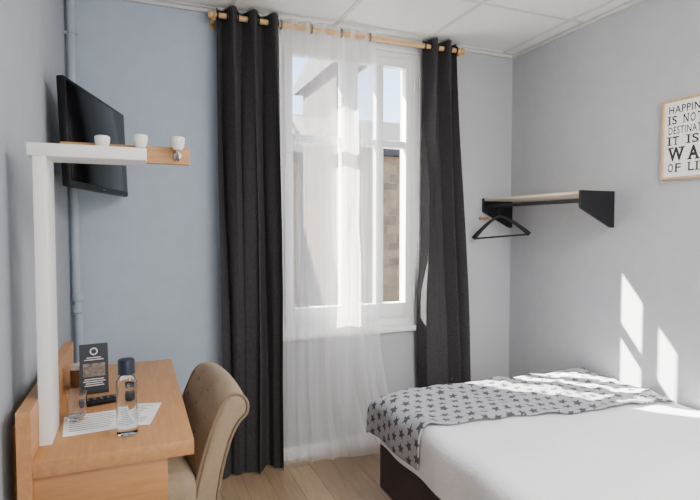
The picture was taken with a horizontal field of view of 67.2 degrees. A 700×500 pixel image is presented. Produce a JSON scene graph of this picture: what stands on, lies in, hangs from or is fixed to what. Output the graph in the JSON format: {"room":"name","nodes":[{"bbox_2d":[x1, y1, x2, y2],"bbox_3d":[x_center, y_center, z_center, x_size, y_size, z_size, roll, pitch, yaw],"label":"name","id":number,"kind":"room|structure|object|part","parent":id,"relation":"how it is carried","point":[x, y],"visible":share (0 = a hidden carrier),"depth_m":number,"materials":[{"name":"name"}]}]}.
{"room":"hotel room","nodes":[
{"label":"hotel room","id":0,"kind":"room"},
{"bbox_2d":[0,0,71,499],"bbox_3d":[-0.659,0.069,0.626,0.150,2.530,4.250,-1,3,-22],"label":"wall","id":1,"kind":"structure","parent":0,"point":[32,37],"depth_m":1.53,"materials":[{"name":"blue paint"}]},
{"bbox_2d":[56,75,127,196],"bbox_3d":[-1.142,-0.455,2.288,0.138,0.410,0.700,0,2,-6],"label":"television","id":2,"kind":"object","parent":1,"relation":"attached to","point":[82,116],"visible":0.8,"depth_m":2.14,"materials":[{"name":"black plastic"}]},
{"bbox_2d":[64,0,512,447],"bbox_3d":[-0.192,-0.041,3.250,3.000,2.530,0.260,-1,3,-22],"label":"wall","id":3,"kind":"structure","parent":0,"point":[150,257],"depth_m":2.82,"materials":[{"name":"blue paint"}]},
{"bbox_2d":[64,0,83,362],"bbox_3d":[-1.348,-0.013,2.589,0.063,2.530,0.052,-1,3,-22],"label":"pipe","id":4,"kind":"object","parent":3,"relation":"attached to","point":[77,295],"visible":0.42,"depth_m":2.57,"materials":[{"name":"grey metal"}]},
{"bbox_2d":[121,0,513,58],"bbox_3d":[-0.139,-1.286,3.068,2.700,0.018,0.020,-1,3,-22],"label":"trim","id":5,"kind":"structure","parent":3,"relation":"attached to","point":[148,2],"depth_m":2.82,"materials":[{"name":"white paint"}]},
{"bbox_2d":[284,434,370,460],"bbox_3d":[-0.140,1.191,3.174,2.700,0.075,0.014,-1,3,-22],"label":"baseboard","id":6,"kind":"structure","parent":3,"relation":"attached to","point":[322,448],"depth_m":3.13,"materials":[{"name":"white paint"}]},
{"bbox_2d":[207,10,464,56],"bbox_3d":[-0.022,-1.230,3.068,1.579,0.066,0.111,-1,3,-22],"label":"curtain rod","id":7,"kind":"object","parent":3,"relation":"attached to","point":[212,15],"visible":0.87,"depth_m":2.99,"materials":[{"name":"brown wood"}]},
{"bbox_2d":[216,6,283,478],"bbox_3d":[-0.536,-0.024,2.869,0.352,2.504,0.124,-1,3,-22],"label":"curtain","id":8,"kind":"object","parent":7,"relation":"hanging from","point":[248,89],"visible":0.94,"depth_m":2.87,"materials":[{"name":"grey fabric"}]},
{"bbox_2d":[280,19,388,459],"bbox_3d":[-0.025,-0.029,3.065,0.768,2.498,0.124,-1,2,-15],"label":"sheer curtain","id":9,"kind":"object","parent":7,"relation":"hanging from","point":[353,332],"visible":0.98,"depth_m":3.10,"materials":[{"name":"fabric"}]},
{"bbox_2d":[416,38,470,387],"bbox_3d":[0.619,-0.044,3.351,0.394,2.504,0.121,-1,3,-22],"label":"curtain","id":10,"kind":"object","parent":7,"relation":"hanging from","point":[443,314],"visible":0.86,"depth_m":3.31,"materials":[{"name":"grey fabric"}]},
{"bbox_2d":[279,28,421,340],"bbox_3d":[-0.010,-0.371,3.187,0.980,1.775,0.128,-1,3,-22],"label":"window","id":11,"kind":"structure","parent":3,"relation":"in","point":[313,322],"depth_m":3.19,"materials":[{"name":"white paint"}]},
{"bbox_3d":[-0.200,-0.373,3.116,0.401,1.605,0.055,-1,3,-22],"label":"sash","id":12,"kind":"part","parent":11,"relation":"part of","materials":[{"name":"white paint"}]},
{"bbox_3d":[-0.012,0.500,3.213,0.968,0.032,0.085,-1,3,-22],"label":"sill","id":13,"kind":"part","parent":11,"relation":"part of","materials":[{"name":"white paint"}]},
{"bbox_3d":[0.188,-0.379,3.274,0.429,1.605,0.055,-1,3,-22],"label":"sash","id":14,"kind":"part","parent":11,"relation":"part of","materials":[{"name":"white paint"}]},
{"bbox_2d":[219,447,391,499],"bbox_3d":[0.632,1.367,1.288,3.000,0.120,4.700,-1,3,-22],"label":"floor","id":15,"kind":"structure","parent":0,"point":[319,477],"depth_m":2.83,"materials":[{"name":"brown wood"}]},
{"bbox_2d":[12,341,193,499],"bbox_3d":[-0.791,0.825,1.760,0.436,0.925,0.940,-1,3,-22],"label":"desk","id":16,"kind":"object","parent":15,"relation":"on","point":[101,465],"visible":0.84,"depth_m":1.36,"materials":[{"name":"brown wood"}]},
{"bbox_3d":[-0.949,0.828,1.696,0.031,0.925,0.940,-1,3,-22],"label":"wall panel","id":17,"kind":"part","parent":16,"relation":"part of","materials":[{"name":"brown wood"}]},
{"bbox_2d":[70,363,79,387],"bbox_3d":[-0.963,0.442,1.863,0.048,0.080,0.048,-1,3,-22],"label":"jar","id":18,"kind":"object","parent":16,"relation":"on","point":[75,370],"visible":0.6,"depth_m":1.84,"materials":[{"name":"brown glass"}]},
{"bbox_3d":[-0.963,0.412,1.862,0.048,0.018,0.048,-1,3,-22],"label":"lid","id":19,"kind":"part","parent":18,"relation":"part of","materials":[{"name":"white paint"}]},
{"bbox_2d":[26,142,146,445],"bbox_3d":[-0.705,0.112,1.449,0.281,0.774,0.145,-1,3,-22],"label":"frame","id":20,"kind":"object","parent":16,"relation":"on","point":[43,155],"visible":1,"depth_m":1.35,"materials":[{"name":"white paint"}]},
{"bbox_3d":[-0.810,0.130,1.407,0.030,0.742,0.145,-1,3,-22],"label":"post","id":21,"kind":"part","parent":20,"relation":"part of","materials":[{"name":"white paint"}]},
{"bbox_2d":[60,134,189,165],"bbox_3d":[-0.643,-0.295,1.523,0.348,0.080,0.062,-1,3,-22],"label":"coat rack","id":22,"kind":"object","parent":20,"relation":"on","point":[177,154],"visible":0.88,"depth_m":1.56,"materials":[{"name":"brown wood"}]},
{"bbox_3d":[-0.699,-0.304,1.488,0.041,0.040,0.041,-1,3,-22],"label":"porcelain knob","id":23,"kind":"part","parent":22,"relation":"part of","materials":[{"name":"white ceramic"}]},
{"bbox_3d":[-0.606,-0.315,1.526,0.041,0.040,0.041,-1,3,-22],"label":"porcelain knob","id":24,"kind":"part","parent":22,"relation":"part of","materials":[{"name":"white ceramic"}]},
{"bbox_3d":[-0.511,-0.317,1.564,0.041,0.040,0.041,-1,3,-22],"label":"porcelain knob","id":25,"kind":"part","parent":22,"relation":"part of","materials":[{"name":"white ceramic"}]},
{"bbox_2d":[63,410,115,436],"bbox_3d":[-0.712,0.495,1.533,0.215,0.001,0.165,-1,3,-27],"label":"paper sheet","id":26,"kind":"object","parent":16,"relation":"on","point":[98,421],"visible":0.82,"depth_m":1.50,"materials":[{"name":"white paper"}]},
{"bbox_2d":[65,388,86,421],"bbox_3d":[-0.795,0.451,1.532,0.058,0.085,0.058,-1,3,-22],"label":"drinking glass","id":27,"kind":"object","parent":26,"relation":"on","point":[76,398],"visible":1,"depth_m":1.51,"materials":[{"name":"clear glass"}]},
{"bbox_2d":[109,402,161,426],"bbox_3d":[-0.639,0.492,1.581,0.110,0.001,0.190,0,2,-10],"label":"paper sheet","id":28,"kind":"object","parent":26,"relation":"on","point":[146,412],"visible":0.41,"depth_m":1.58,"materials":[{"name":"white paper"}]},
{"bbox_2d":[79,342,108,394],"bbox_3d":[-0.870,0.402,1.791,0.088,0.165,0.034,-1,3,-28],"label":"card","id":29,"kind":"object","parent":16,"relation":"on","point":[93,358],"visible":0.97,"depth_m":1.79,"materials":[{"name":"black paper"}]},
{"bbox_2d":[83,362,104,377],"bbox_3d":[-0.869,0.407,1.790,0.068,0.044,0.004,-1,3,-28],"label":"photo","id":30,"kind":"object","parent":29,"relation":"on","point":[90,369],"depth_m":1.79},
{"bbox_2d":[87,394,115,406],"bbox_3d":[-0.780,0.480,1.696,0.160,0.019,0.042,-2,3,-34],"label":"remote control","id":31,"kind":"object","parent":16,"relation":"on","point":[106,399],"visible":0.4,"depth_m":1.67,"materials":[{"name":"black plastic"}]},
{"bbox_2d":[116,357,137,436],"bbox_3d":[-0.605,0.397,1.429,0.055,0.206,0.055,-1,3,-22],"label":"water bottle","id":32,"kind":"object","parent":16,"relation":"on","point":[126,383],"visible":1,"depth_m":1.41,"materials":[{"name":"clear glass"}]},
{"bbox_2d":[168,362,248,499],"bbox_3d":[-0.641,0.851,1.758,0.504,0.877,0.480,-1,3,-28],"label":"upholstered chair","id":33,"kind":"object","parent":15,"relation":"on","point":[213,400],"visible":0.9,"depth_m":1.65,"materials":[{"name":"beige fabric"}]},
{"bbox_3d":[-0.714,0.757,1.715,0.340,0.185,0.480,-1,3,-28],"label":"seat","id":34,"kind":"part","parent":33,"relation":"part of","materials":[{"name":"beige fabric"}]},
{"bbox_2d":[380,442,440,499],"bbox_3d":[1.117,1.023,1.920,1.285,0.515,2.030,-1,3,-22],"label":"bed","id":35,"kind":"object","parent":15,"relation":"on","point":[400,483],"visible":0.16,"depth_m":2.42,"materials":[{"name":"fabric"}]},
{"bbox_2d":[381,401,699,499],"bbox_3d":[1.113,0.857,1.880,1.306,0.224,1.970,-1,3,-22],"label":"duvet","id":36,"kind":"object","parent":35,"relation":"on","point":[627,451],"visible":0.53,"depth_m":1.97,"materials":[{"name":"white fabric"}]},
{"bbox_2d":[366,367,674,470],"bbox_3d":[0.811,0.803,2.570,1.316,0.234,0.668,-1,3,-22],"label":"throw blanket","id":37,"kind":"object","parent":36,"relation":"on","point":[399,419],"visible":1,"depth_m":2.50,"materials":[{"name":"grey fabric"}]},
{"bbox_2d":[153,0,631,54],"bbox_3d":[0.632,-1.278,1.178,3.000,0.125,4.700,-1,3,-22],"label":"ceiling","id":38,"kind":"structure","parent":0,"point":[508,27],"depth_m":2.92,"materials":[{"name":"tile"}]},
{"bbox_2d":[509,0,699,410],"bbox_3d":[1.980,0.024,1.702,0.150,2.530,4.250,-1,3,-22],"label":"wall","id":39,"kind":"structure","parent":0,"point":[621,303],"depth_m":2.87,"materials":[{"name":"grey paint"}]},
{"bbox_2d":[479,190,614,227],"bbox_3d":[1.144,-0.233,3.187,0.265,0.196,0.850,-1,3,-22],"label":"wall shelf","id":40,"kind":"object","parent":39,"relation":"attached to","point":[600,205],"visible":1,"depth_m":2.90,"materials":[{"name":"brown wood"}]},
{"bbox_2d":[472,203,530,239],"bbox_3d":[0.982,-0.183,3.424,0.372,0.241,0.039,1,2,15],"label":"clothes hanger","id":41,"kind":"object","parent":40,"relation":"hanging from","point":[527,232],"visible":0.98,"depth_m":3.41,"materials":[{"name":"black metal"}]},
{"bbox_3d":[1.071,-0.277,3.150,0.023,0.023,0.830,-1,3,-22],"label":"hanging rail","id":42,"kind":"part","parent":40,"relation":"part of","materials":[{"name":"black metal"}]},
{"bbox_2d":[512,0,643,57],"bbox_3d":[1.905,-1.225,1.608,0.020,0.018,4.230,-1,3,-22],"label":"trim","id":43,"kind":"structure","parent":39,"relation":"attached to","point":[633,2],"depth_m":3.02,"materials":[{"name":"white paint"}]},
{"bbox_2d":[660,93,699,180],"bbox_3d":[1.578,-0.524,2.437,0.020,0.380,0.287,-1,3,-22],"label":"picture","id":44,"kind":"object","parent":39,"relation":"attached to","point":[680,131],"visible":1,"depth_m":2.48,"materials":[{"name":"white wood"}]},
{"label":"outside","id":45,"kind":"structure","parent":0,"visible":0},
{"bbox_3d":[-7.320,3.156,31.329,70.000,0.200,56.750,-1,3,-22],"label":"ground","id":46,"kind":"structure","parent":45,"visible":0},
{"bbox_2d":[293,129,302,307],"bbox_3d":[-4.509,0.257,10.871,6.050,7.300,4.900,-1,3,-22],"label":"house","id":47,"kind":"structure","parent":46,"relation":"on","point":[297,147],"depth_m":9.84,"materials":[{"name":"stone"}]},
{"bbox_2d":[293,59,333,306],"bbox_3d":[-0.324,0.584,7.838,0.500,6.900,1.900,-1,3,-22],"label":"house","id":48,"kind":"structure","parent":46,"relation":"on","point":[314,83],"depth_m":7.73,"materials":[{"name":"stone"}]},
{"bbox_2d":[293,114,399,306],"bbox_3d":[1.567,0.471,12.335,6.000,6.750,4.800,-1,3,-22],"label":"house","id":49,"kind":"structure","parent":46,"relation":"on","point":[391,131],"depth_m":9.61,"materials":[{"name":"stone"}]}
]}

